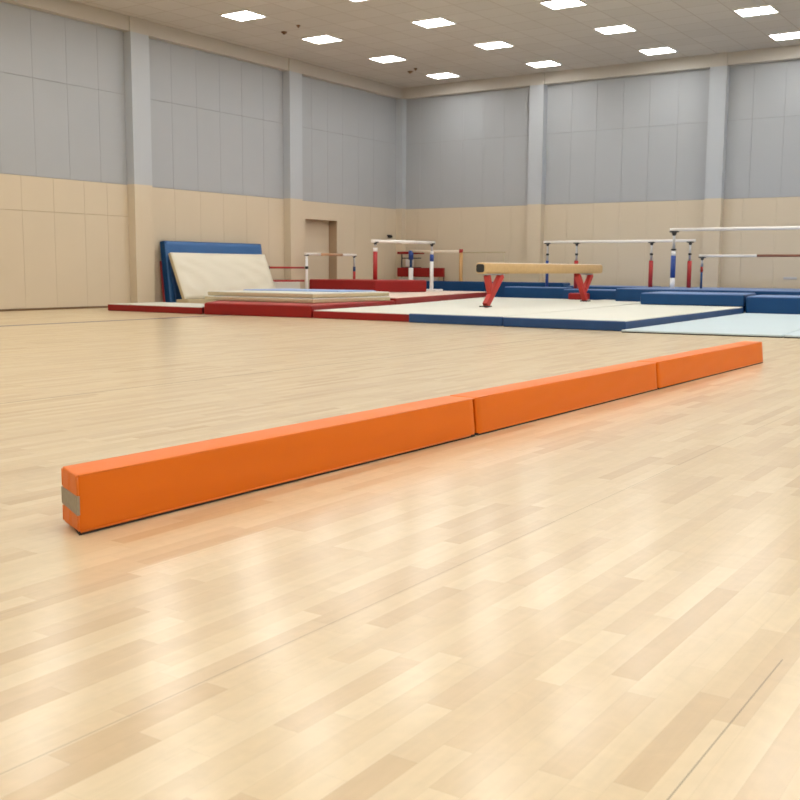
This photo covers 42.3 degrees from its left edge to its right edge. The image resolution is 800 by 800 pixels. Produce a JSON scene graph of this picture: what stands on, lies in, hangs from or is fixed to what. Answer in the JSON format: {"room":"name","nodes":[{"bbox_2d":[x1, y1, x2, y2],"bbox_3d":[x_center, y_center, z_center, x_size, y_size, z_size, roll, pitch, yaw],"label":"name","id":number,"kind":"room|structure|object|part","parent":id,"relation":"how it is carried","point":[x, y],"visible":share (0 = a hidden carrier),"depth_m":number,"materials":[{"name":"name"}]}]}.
{"room":"sports hall","nodes":[
{"label":"sports hall","id":0,"kind":"room"},
{"bbox_2d":[0,1,395,308],"bbox_3d":[-8.533,-4.435,17.678,0.344,5.920,30.128,5,9,34],"label":"wall","id":1,"kind":"structure","parent":0,"point":[217,120],"depth_m":22.36,"materials":[{"name":"grey paint"}]},
{"bbox_2d":[0,306,107,310],"bbox_3d":[-8.411,-1.502,17.927,0.024,0.040,30.080,5,9,34],"label":"baseboard","id":2,"kind":"structure","parent":1,"relation":"attached to","point":[84,307],"depth_m":20.29,"materials":[{"name":"brown wood"}]},
{"bbox_2d":[123,16,154,302],"bbox_3d":[-5.479,-4.932,21.725,0.232,5.920,0.496,5,9,34],"label":"pillar","id":3,"kind":"structure","parent":1,"relation":"attached to","point":[135,40],"depth_m":21.61,"materials":[{"name":"grey paint"}]},
{"bbox_2d":[0,0,401,98],"bbox_3d":[-8.314,-7.210,17.188,0.192,0.288,30.128,5,9,34],"label":"trim","id":4,"kind":"structure","parent":1,"relation":"attached to","point":[64,8],"depth_m":22.84,"materials":[{"name":"beige paint"}]},
{"bbox_2d":[283,58,302,288],"bbox_3d":[-2.679,-5.441,25.866,0.232,5.920,0.480,5,9,34],"label":"trim","id":5,"kind":"structure","parent":1,"relation":"attached to","point":[292,78],"depth_m":25.70,"materials":[{"name":"grey paint"}]},
{"bbox_2d":[306,220,328,288],"bbox_3d":[-2.293,-3.699,27.372,0.048,2.088,1.328,5,9,34],"label":"door","id":6,"kind":"structure","parent":1,"relation":"in","point":[317,232],"depth_m":27.45,"materials":[{"name":"beige wood"}]},
{"bbox_2d":[396,88,405,279],"bbox_3d":[0.022,-5.934,29.861,0.232,5.920,0.208,5,9,34],"label":"trim","id":7,"kind":"structure","parent":1,"relation":"attached to","point":[400,103],"depth_m":29.72,"materials":[{"name":"grey paint"}]},
{"bbox_2d":[0,308,799,799],"bbox_3d":[1.433,-0.548,11.418,23.912,0.096,30.288,5,9,34],"label":"floor","id":8,"kind":"structure","parent":0,"point":[601,601],"depth_m":2.75,"materials":[{"name":"brown wood"}]},
{"bbox_2d":[108,302,204,313],"bbox_3d":[-4.241,-1.772,19.880,2.545,0.132,1.392,5,9,34],"label":"mat","id":9,"kind":"object","parent":8,"relation":"on","point":[159,307],"visible":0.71,"depth_m":19.40,"materials":[{"name":"red plastic"}]},
{"bbox_2d":[160,261,165,301],"bbox_3d":[-4.412,-2.672,23.602,0.122,0.973,2.752,5,9,34],"label":"mat","id":10,"kind":"object","parent":8,"relation":"on","point":[161,271],"visible":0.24,"depth_m":22.47,"materials":[{"name":"red plastic"}]},
{"bbox_2d":[169,259,181,299],"bbox_3d":[-4.069,-2.734,23.485,0.246,1.097,2.952,5,9,34],"label":"mat","id":11,"kind":"object","parent":8,"relation":"on","point":[175,285],"visible":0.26,"depth_m":22.28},
{"bbox_2d":[176,299,218,303],"bbox_3d":[-3.757,-2.218,23.293,0.376,0.160,3.136,5,9,34],"label":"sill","id":12,"kind":"structure","parent":8,"relation":"on","point":[203,301],"depth_m":22.06,"materials":[{"name":"beige wood"}]},
{"bbox_2d":[168,252,275,298],"bbox_3d":[-3.917,-2.790,23.292,0.491,1.008,3.040,5,9,34],"label":"mat","id":13,"kind":"object","parent":12,"relation":"on","point":[196,274],"visible":0.75,"depth_m":23.00,"materials":[{"name":"beige fabric"}]},
{"bbox_2d":[160,241,261,302],"bbox_3d":[-4.209,-2.897,23.646,0.311,1.397,3.128,5,9,34],"label":"mat","id":14,"kind":"object","parent":8,"relation":"on","point":[166,247],"visible":0.32,"depth_m":22.86,"materials":[{"name":"blue plastic"}]},
{"bbox_2d":[269,266,304,281],"bbox_3d":[-2.783,-2.834,25.331,0.051,0.880,1.143,7,10,43],"label":"frame","id":15,"kind":"object","parent":8,"relation":"on","point":[270,267],"visible":0.56,"depth_m":25.30,"materials":[{"name":"red paint"}]},
{"bbox_3d":[-2.767,-3.238,25.294,0.050,0.050,1.103,7,10,43],"label":"rail","id":16,"kind":"part","parent":15,"relation":"part of","materials":[{"name":"red metal"}]},
{"bbox_3d":[-2.769,-2.919,25.335,0.050,0.050,1.103,7,10,43],"label":"rail","id":17,"kind":"part","parent":15,"relation":"part of","materials":[{"name":"red paint"}]},
{"bbox_2d":[204,300,394,317],"bbox_3d":[-2.520,-1.822,20.031,4.526,0.212,3.503,5,9,34],"label":"mat","id":18,"kind":"object","parent":8,"relation":"on","point":[241,308],"visible":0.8,"depth_m":18.19,"materials":[{"name":"red plastic"}]},
{"bbox_2d":[205,295,389,302],"bbox_3d":[-1.970,-1.977,20.066,2.751,0.086,2.320,5,9,34],"label":"mat","id":19,"kind":"object","parent":18,"relation":"on","point":[210,297],"visible":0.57,"depth_m":19.16,"materials":[{"name":"beige fabric"}]},
{"bbox_3d":[-2.425,-1.934,19.441,2.693,0.019,0.755,5,9,34],"label":"panel","id":20,"kind":"part","parent":19,"relation":"part of","materials":[{"name":"beige fabric"}]},
{"bbox_2d":[208,290,388,297],"bbox_3d":[-1.958,-2.067,20.057,2.703,0.082,2.272,5,9,34],"label":"mat","id":21,"kind":"object","parent":19,"relation":"on","point":[295,294],"visible":0.77,"depth_m":19.25,"materials":[{"name":"beige fabric"}]},
{"bbox_3d":[-2.408,-2.024,19.454,2.629,0.019,0.750,5,9,34],"label":"panel","id":22,"kind":"part","parent":21,"relation":"part of","materials":[{"name":"beige plastic"}]},
{"bbox_3d":[-1.972,-2.099,20.066,2.666,0.019,0.744,5,9,34],"label":"panel","id":23,"kind":"part","parent":21,"relation":"part of","materials":[{"name":"beige plastic"}]},
{"bbox_2d":[245,288,374,291],"bbox_3d":[-1.797,-2.172,20.474,2.320,0.020,1.304,5,9,34],"label":"mat","id":24,"kind":"object","parent":21,"relation":"on","point":[285,289],"visible":0.99,"depth_m":20.13,"materials":[{"name":"blue plastic"}]},
{"bbox_3d":[-1.536,-2.174,20.677,2.703,0.019,0.739,5,9,34],"label":"panel","id":25,"kind":"part","parent":21,"relation":"part of","materials":[{"name":"beige plastic"}]},
{"bbox_3d":[-1.982,-2.011,20.070,2.722,0.019,0.755,5,9,34],"label":"panel","id":26,"kind":"part","parent":19,"relation":"part of","materials":[{"name":"beige fabric"}]},
{"bbox_3d":[-1.539,-2.088,20.699,2.751,0.019,0.755,5,9,34],"label":"panel","id":27,"kind":"part","parent":19,"relation":"part of","materials":[{"name":"beige fabric"}]},
{"bbox_2d":[61,341,762,535],"bbox_3d":[1.094,-0.062,6.416,0.200,0.197,7.666,5,9,34],"label":"beam","id":28,"kind":"structure","parent":8,"relation":"on","point":[102,494],"depth_m":4.31,"materials":[{"name":"orange plastic"}]},
{"bbox_2d":[397,252,444,280],"bbox_3d":[0.601,-3.559,29.447,1.544,1.320,0.248,5,9,34],"label":"equipment rack","id":29,"kind":"object","parent":8,"relation":"on","point":[419,273],"visible":0.84,"depth_m":29.42,"materials":[{"name":"red metal"}]},
{"bbox_3d":[0.274,-3.940,29.699,0.264,0.200,0.024,5,9,34],"label":"white panel","id":30,"kind":"part","parent":29,"relation":"part of","materials":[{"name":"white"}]},
{"bbox_3d":[0.530,-3.447,29.485,1.320,0.096,0.096,5,9,34],"label":"rail","id":31,"kind":"part","parent":29,"relation":"part of","materials":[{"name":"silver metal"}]},
{"bbox_2d":[389,291,486,304],"bbox_3d":[-0.003,-2.381,24.341,4.116,0.264,6.440,5,9,34],"label":"mat","id":32,"kind":"object","parent":8,"relation":"on","point":[428,296],"visible":0.27,"depth_m":23.32,"materials":[{"name":"red plastic"}]},
{"bbox_2d":[309,279,425,291],"bbox_3d":[-0.822,-2.869,25.903,2.655,0.292,1.437,6,9,39],"label":"block","id":33,"kind":"object","parent":32,"relation":"on","point":[383,285],"visible":0.87,"depth_m":25.36,"materials":[{"name":"plastic"}]},
{"bbox_2d":[371,239,442,291],"bbox_3d":[0.206,-3.354,25.897,0.534,1.276,2.150,8,10,44],"label":"bar","id":34,"kind":"object","parent":32,"relation":"on","point":[375,250],"visible":0.96,"depth_m":25.93,"materials":[{"name":"red paint"}]},
{"bbox_3d":[-0.607,-3.292,25.341,0.109,0.684,0.109,5,9,34],"label":"post","id":35,"kind":"part","parent":34,"relation":"part of","materials":[{"name":"red metal"}]},
{"bbox_3d":[0.099,-3.950,25.841,2.022,0.081,0.081,-6,9,-39],"label":"rail","id":36,"kind":"part","parent":34,"relation":"part of","materials":[{"name":"white"}]},
{"bbox_3d":[0.811,-3.187,26.531,0.101,0.728,0.101,5,9,34],"label":"post","id":37,"kind":"part","parent":34,"relation":"part of","materials":[{"name":"white metal"}]},
{"bbox_3d":[0.809,-2.822,26.577,0.480,0.056,0.352,5,9,34],"label":"plate","id":38,"kind":"part","parent":34,"relation":"part of","materials":[{"name":"white paint"}]},
{"bbox_2d":[313,297,579,321],"bbox_3d":[1.771,-1.905,21.205,3.204,0.132,10.271,3,8,22],"label":"mat","id":39,"kind":"object","parent":8,"relation":"on","point":[400,312],"visible":0.51,"depth_m":18.56,"materials":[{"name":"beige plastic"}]},
{"bbox_2d":[476,262,602,307],"bbox_3d":[2.944,-2.349,20.963,0.216,0.827,5.370,5,9,34],"label":"beam","id":40,"kind":"structure","parent":39,"relation":"on","point":[487,269],"depth_m":20.15,"materials":[{"name":"beige wood"}]},
{"bbox_2d":[568,293,589,299],"bbox_3d":[4.248,-2.462,24.539,0.416,0.152,0.320,5,9,34],"label":"pad","id":41,"kind":"object","parent":39,"relation":"on","point":[574,296],"visible":0.72,"depth_m":24.44,"materials":[{"name":"red plastic"}]},
{"bbox_2d":[426,281,485,291],"bbox_3d":[1.569,-2.955,27.964,1.840,0.508,0.440,5,9,34],"label":"mat","id":42,"kind":"object","parent":8,"relation":"on","point":[445,285],"visible":0.5,"depth_m":27.69,"materials":[{"name":"blue plastic"}]},
{"bbox_2d":[408,249,505,281],"bbox_3d":[1.532,-3.465,28.532,3.086,1.376,0.140,5,9,34],"label":"bar","id":43,"kind":"object","parent":8,"relation":"on","point":[460,251],"visible":0.73,"depth_m":28.53,"materials":[{"name":"white painted steel"},{"name":"light wood"},{"name":"red painted steel"}]},
{"bbox_3d":[0.308,-3.322,29.378,0.140,0.864,0.140,5,9,34],"label":"post","id":44,"kind":"part","parent":43,"relation":"part of","materials":[{"name":"white metal"}]},
{"bbox_3d":[0.994,-4.137,28.814,1.641,0.101,0.077,5,9,34],"label":"rail","id":45,"kind":"part","parent":43,"relation":"part of","materials":[{"name":"beige"}]},
{"bbox_3d":[1.671,-3.405,28.446,0.101,1.280,0.101,5,9,34],"label":"post","id":46,"kind":"part","parent":43,"relation":"part of","materials":[{"name":"brown wood"}]},
{"bbox_3d":[2.246,-3.996,27.985,1.376,0.034,0.034,5,9,34],"label":"rail","id":47,"kind":"part","parent":43,"relation":"part of","materials":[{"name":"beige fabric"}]},
{"bbox_2d":[409,300,640,325],"bbox_3d":[3.151,-1.723,19.775,1.674,0.148,9.435,5,8,30],"label":"mat","id":48,"kind":"object","parent":8,"relation":"on","point":[491,316],"visible":0.54,"depth_m":16.60,"materials":[{"name":"beige fabric"}]},
{"bbox_2d":[492,282,569,296],"bbox_3d":[3.296,-2.799,26.815,2.240,0.508,0.440,5,9,34],"label":"mat","id":49,"kind":"object","parent":8,"relation":"on","point":[500,293],"visible":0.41,"depth_m":26.57,"materials":[{"name":"blue plastic"}]},
{"bbox_2d":[504,286,572,298],"bbox_3d":[3.482,-2.643,26.029,1.680,0.400,0.520,5,9,34],"label":"mat","id":50,"kind":"object","parent":8,"relation":"on","point":[512,291],"visible":0.73,"depth_m":25.79,"materials":[{"name":"blue plastic"}]},
{"bbox_2d":[563,289,615,299],"bbox_3d":[4.861,-2.476,24.901,1.800,0.368,0.878,5,9,34],"label":"mat","id":51,"kind":"object","parent":8,"relation":"on","point":[595,294],"visible":0.36,"depth_m":24.60,"materials":[{"name":"blue plastic"}]},
{"bbox_2d":[543,239,695,288],"bbox_3d":[5.178,-3.249,24.832,3.824,1.171,0.099,5,9,34],"label":"bar","id":52,"kind":"object","parent":51,"relation":"on","point":[690,241],"visible":0.99,"depth_m":24.38,"materials":[{"name":"blue paint"}]},
{"bbox_3d":[3.676,-3.157,25.859,0.074,0.648,0.074,5,9,34],"label":"post","id":53,"kind":"part","parent":52,"relation":"part of","materials":[{"name":"metal"}]},
{"bbox_3d":[4.327,-3.082,25.428,0.099,0.680,0.099,5,9,34],"label":"post","id":54,"kind":"part","parent":52,"relation":"part of","materials":[{"name":"red metal"}]},
{"bbox_3d":[5.182,-3.797,24.762,3.824,0.065,0.065,5,9,34],"label":"rail","id":55,"kind":"part","parent":52,"relation":"part of","materials":[{"name":"white"}]},
{"bbox_3d":[5.908,-2.971,24.373,0.099,0.616,0.099,5,9,34],"label":"post","id":56,"kind":"part","parent":52,"relation":"part of","materials":[{"name":"red metal"}]},
{"bbox_3d":[6.672,-2.902,23.865,0.099,0.616,0.099,5,9,34],"label":"post","id":57,"kind":"part","parent":52,"relation":"part of","materials":[{"name":"red metal"}]},
{"bbox_2d":[565,285,660,288],"bbox_3d":[5.318,-2.631,25.857,2.120,0.440,1.160,5,9,34],"label":"mat","id":58,"kind":"object","parent":8,"relation":"on","point":[572,286],"visible":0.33,"depth_m":25.35,"materials":[{"name":"blue plastic"}]},
{"bbox_2d":[503,304,743,330],"bbox_3d":[4.289,-1.484,17.947,2.210,0.148,7.788,4,8,29],"label":"mat","id":59,"kind":"object","parent":8,"relation":"on","point":[612,318],"visible":0.79,"depth_m":15.52,"materials":[{"name":"beige fabric"}]},
{"bbox_2d":[640,291,755,306],"bbox_3d":[6.123,-2.071,21.110,2.120,0.232,1.768,5,8,30],"label":"mat","id":60,"kind":"object","parent":59,"relation":"on","point":[662,297],"visible":0.93,"depth_m":20.37,"materials":[{"name":"blue plastic"}]},
{"bbox_2d":[615,287,799,310],"bbox_3d":[8.209,-2.216,22.764,6.080,0.432,3.120,5,9,34],"label":"mat","id":61,"kind":"object","parent":8,"relation":"on","point":[622,294],"visible":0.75,"depth_m":22.71,"materials":[{"name":"blue plastic"}]},
{"bbox_2d":[669,226,799,287],"bbox_3d":[8.222,-2.985,21.787,5.256,1.340,0.119,5,9,34],"label":"bar","id":62,"kind":"object","parent":61,"relation":"on","point":[673,231],"visible":1,"depth_m":22.75,"materials":[{"name":"white paint"}]},
{"bbox_3d":[6.123,-2.629,23.250,0.105,0.240,0.105,5,9,34],"label":"post","id":63,"kind":"part","parent":62,"relation":"part of","materials":[{"name":"white metal"}]},
{"bbox_3d":[8.229,-3.614,21.705,5.248,0.071,0.071,5,9,34],"label":"rail","id":64,"kind":"part","parent":62,"relation":"part of","materials":[{"name":"white"}]},
{"bbox_2d":[699,254,799,287],"bbox_3d":[8.258,-2.774,22.420,3.623,0.761,0.088,5,9,34],"label":"bar","id":65,"kind":"object","parent":61,"relation":"on","point":[701,257],"visible":1,"depth_m":22.85,"materials":[{"name":"red paint"}]},
{"bbox_3d":[6.818,-2.709,23.401,0.048,0.368,0.048,5,9,34],"label":"post","id":66,"kind":"part","parent":65,"relation":"part of","materials":[{"name":"white metal"}]},
{"bbox_3d":[7.293,-3.210,23.019,1.280,0.057,0.057,5,9,34],"label":"rail","id":67,"kind":"part","parent":65,"relation":"part of","materials":[{"name":"white"}]},
{"bbox_3d":[8.794,-3.074,22.020,2.336,0.057,0.057,5,9,34],"label":"rail","id":68,"kind":"part","parent":65,"relation":"part of","materials":[{"name":"brown wood"}]},
{"bbox_2d":[621,313,799,337],"bbox_3d":[5.676,-1.216,16.347,2.054,0.036,6.884,5,8,31],"label":"mat","id":69,"kind":"object","parent":8,"relation":"on","point":[744,324],"visible":1,"depth_m":14.87,"materials":[{"name":"grey fabric"}]},
{"bbox_2d":[746,295,799,313],"bbox_3d":[8.146,-1.803,19.825,2.877,0.352,1.720,5,9,34],"label":"mat","id":70,"kind":"object","parent":8,"relation":"on","point":[768,304],"visible":0.9,"depth_m":19.55,"materials":[{"name":"blue plastic"}]},
{"bbox_2d":[784,330,799,338],"bbox_3d":[7.485,-1.081,15.366,2.413,0.036,6.685,4,8,28],"label":"mat","id":71,"kind":"object","parent":8,"relation":"on","point":[796,334],"visible":1,"depth_m":13.01,"materials":[{"name":"grey fabric"}]},
{"bbox_3d":[-1.603,-2.687,26.671,1.080,0.264,4.320,5,9,34],"label":"mat","id":72,"kind":"object","parent":8,"relation":"on","visible":0},
{"bbox_2d":[274,282,299,288],"bbox_3d":[-2.868,-2.815,25.642,0.064,0.228,1.160,5,9,34],"label":"panel","id":73,"kind":"object","parent":72,"relation":"on","point":[278,285],"visible":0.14,"depth_m":25.69,"materials":[{"name":"plastic"}]},
{"bbox_2d":[304,253,356,288],"bbox_3d":[-1.760,-3.283,26.534,0.133,0.952,2.120,5,9,34],"label":"bar","id":74,"kind":"object","parent":72,"relation":"on","point":[306,255],"visible":0.95,"depth_m":26.13,"materials":[{"name":"white paint"}]},
{"bbox_3d":[-2.320,-3.142,25.712,0.064,0.872,0.064,5,9,34],"label":"post","id":75,"kind":"part","parent":74,"relation":"part of","materials":[{"name":"white metal"}]},
{"bbox_3d":[-2.181,-3.647,25.852,0.065,0.065,0.600,5,9,34],"label":"rail","id":76,"kind":"part","parent":74,"relation":"part of","materials":[{"name":"white"}]},
{"bbox_3d":[-1.758,-3.724,26.478,0.065,0.065,0.920,5,9,34],"label":"rail","id":77,"kind":"part","parent":74,"relation":"part of","materials":[{"name":"brown wood"}]},
{"bbox_2d":[70,0,799,87],"bbox_3d":[1.380,-6.536,10.813,24.232,0.096,30.448,5,9,34],"label":"ceiling","id":78,"kind":"structure","parent":0,"point":[368,28],"depth_m":22.11,"materials":[{"name":"tile"}]},
{"bbox_2d":[219,9,267,21],"bbox_3d":[-3.174,-7.794,20.970,0.728,0.024,0.640,5,9,34],"label":"recessed light","id":79,"kind":"object","parent":78,"relation":"in","point":[241,15],"visible":1,"depth_m":20.94,"materials":[{"name":"white plastic"}]},
{"bbox_2d":[223,11,263,20],"bbox_3d":[-3.174,-7.795,20.970,0.672,0.014,0.584,5,9,34],"label":"diffuser","id":80,"kind":"object","parent":79,"relation":"attached to","point":[236,15],"depth_m":20.94,"materials":[{"name":"white plastic"}]},
{"bbox_2d":[300,34,343,43],"bbox_3d":[-1.738,-8.055,23.093,0.728,0.024,0.640,5,9,34],"label":"recessed light","id":81,"kind":"object","parent":78,"relation":"in","point":[325,38],"visible":1,"depth_m":23.08,"materials":[{"name":"white plastic"}]},
{"bbox_2d":[304,36,339,43],"bbox_3d":[-1.738,-8.057,23.092,0.672,0.014,0.584,5,9,34],"label":"diffuser","id":82,"kind":"object","parent":81,"relation":"attached to","point":[314,39],"depth_m":23.09,"materials":[{"name":"white plastic"}]},
{"bbox_2d":[368,54,406,62],"bbox_3d":[-0.303,-8.317,25.216,0.728,0.024,0.640,5,9,34],"label":"recessed light","id":83,"kind":"object","parent":78,"relation":"in","point":[387,58],"visible":1,"depth_m":25.15,"materials":[{"name":"white plastic"}]},
{"bbox_2d":[372,56,403,62],"bbox_3d":[-0.303,-8.318,25.215,0.672,0.014,0.584,5,9,34],"label":"diffuser","id":84,"kind":"object","parent":83,"relation":"attached to","point":[383,59],"depth_m":25.25,"materials":[{"name":"white plastic"}]},
{"bbox_2d":[411,17,456,27],"bbox_3d":[0.699,-7.835,21.471,0.728,0.024,0.640,5,9,34],"label":"recessed light","id":85,"kind":"object","parent":78,"relation":"in","point":[437,21],"visible":1,"depth_m":21.44,"materials":[{"name":"white plastic"}]},
{"bbox_2d":[425,72,460,78],"bbox_3d":[1.133,-8.578,27.339,0.728,0.024,0.640,5,9,34],"label":"recessed light","id":86,"kind":"object","parent":78,"relation":"in","point":[442,75],"visible":1,"depth_m":27.31,"materials":[{"name":"white plastic"}]},
{"bbox_2d":[473,40,513,49],"bbox_3d":[2.135,-8.096,23.594,0.728,0.024,0.640,5,9,34],"label":"recessed light","id":87,"kind":"object","parent":78,"relation":"in","point":[493,44],"visible":1,"depth_m":23.60,"materials":[{"name":"white plastic"}]},
{"bbox_2d":[476,42,510,48],"bbox_3d":[2.135,-8.098,23.594,0.672,0.014,0.584,5,9,34],"label":"diffuser","id":88,"kind":"object","parent":87,"relation":"attached to","point":[485,45],"depth_m":23.60,"materials":[{"name":"white plastic"}]},
{"bbox_2d":[525,60,562,67],"bbox_3d":[3.570,-8.357,25.717,0.728,0.024,0.640,5,9,34],"label":"recessed light","id":89,"kind":"object","parent":78,"relation":"in","point":[546,63],"visible":1,"depth_m":25.64,"materials":[{"name":"white plastic"}]},
{"bbox_2d":[529,61,559,66],"bbox_3d":[3.570,-8.359,25.717,0.672,0.014,0.584,5,9,34],"label":"diffuser","id":90,"kind":"object","parent":89,"relation":"attached to","point":[538,63],"depth_m":25.64,"materials":[{"name":"white plastic"}]},
{"bbox_2d":[539,0,587,9],"bbox_3d":[3.137,-7.614,19.850,0.728,0.024,0.640,5,9,34],"label":"recessed light","id":91,"kind":"object","parent":78,"relation":"in","point":[552,4],"visible":1,"depth_m":19.85,"materials":[{"name":"white plastic"}]},
{"bbox_2d":[593,24,636,34],"bbox_3d":[4.573,-7.875,21.973,0.728,0.024,0.640,5,9,34],"label":"recessed light","id":92,"kind":"object","parent":78,"relation":"in","point":[620,28],"visible":1,"depth_m":21.96,"materials":[{"name":"white plastic"}]},
{"bbox_2d":[638,46,677,54],"bbox_3d":[6.008,-8.137,24.096,0.728,0.024,0.640,5,9,34],"label":"recessed light","id":93,"kind":"object","parent":78,"relation":"in","point":[666,49],"visible":1,"depth_m":24.04,"materials":[{"name":"white plastic"}]},
{"bbox_2d":[733,4,779,16],"bbox_3d":[7.011,-7.655,20.352,0.728,0.024,0.640,5,9,34],"label":"recessed light","id":94,"kind":"object","parent":78,"relation":"in","point":[765,9],"visible":1,"depth_m":20.30,"materials":[{"name":"white plastic"}]},
{"bbox_2d":[768,31,799,40],"bbox_3d":[8.446,-7.916,22.475,0.728,0.024,0.640,5,9,34],"label":"recessed light","id":95,"kind":"object","parent":78,"relation":"in","point":[794,34],"visible":1,"depth_m":22.43,"materials":[{"name":"white plastic"}]},
{"bbox_2d":[405,59,799,288],"bbox_3d":[9.883,-5.067,23.509,23.752,5.920,0.184,5,9,34],"label":"wall","id":96,"kind":"structure","parent":0,"point":[626,156],"depth_m":26.36,"materials":[{"name":"grey paint"}]},
{"bbox_2d":[526,72,547,281],"bbox_3d":[3.623,-5.606,27.453,0.408,5.920,0.232,5,9,34],"label":"trim","id":97,"kind":"structure","parent":96,"relation":"attached to","point":[534,243],"depth_m":27.30,"materials":[{"name":"grey paint"}]},
{"bbox_2d":[403,45,799,98],"bbox_3d":[9.888,-7.837,22.966,23.560,0.288,0.192,5,9,34],"label":"trim","id":98,"kind":"structure","parent":96,"relation":"attached to","point":[792,52],"depth_m":25.94,"materials":[{"name":"beige paint"}]},
{"bbox_2d":[702,52,729,286],"bbox_3d":[7.565,-5.249,24.831,0.400,5.920,0.232,5,9,34],"label":"trim","id":99,"kind":"structure","parent":96,"relation":"attached to","point":[719,68],"depth_m":24.69,"materials":[{"name":"grey paint"}]},
{"bbox_2d":[783,277,796,279],"bbox_3d":[9.121,-2.847,24.179,0.304,0.056,0.012,5,9,34],"label":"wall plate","id":100,"kind":"object","parent":96,"relation":"attached to","point":[795,278],"visible":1,"depth_m":24.17,"materials":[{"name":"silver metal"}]}
]}

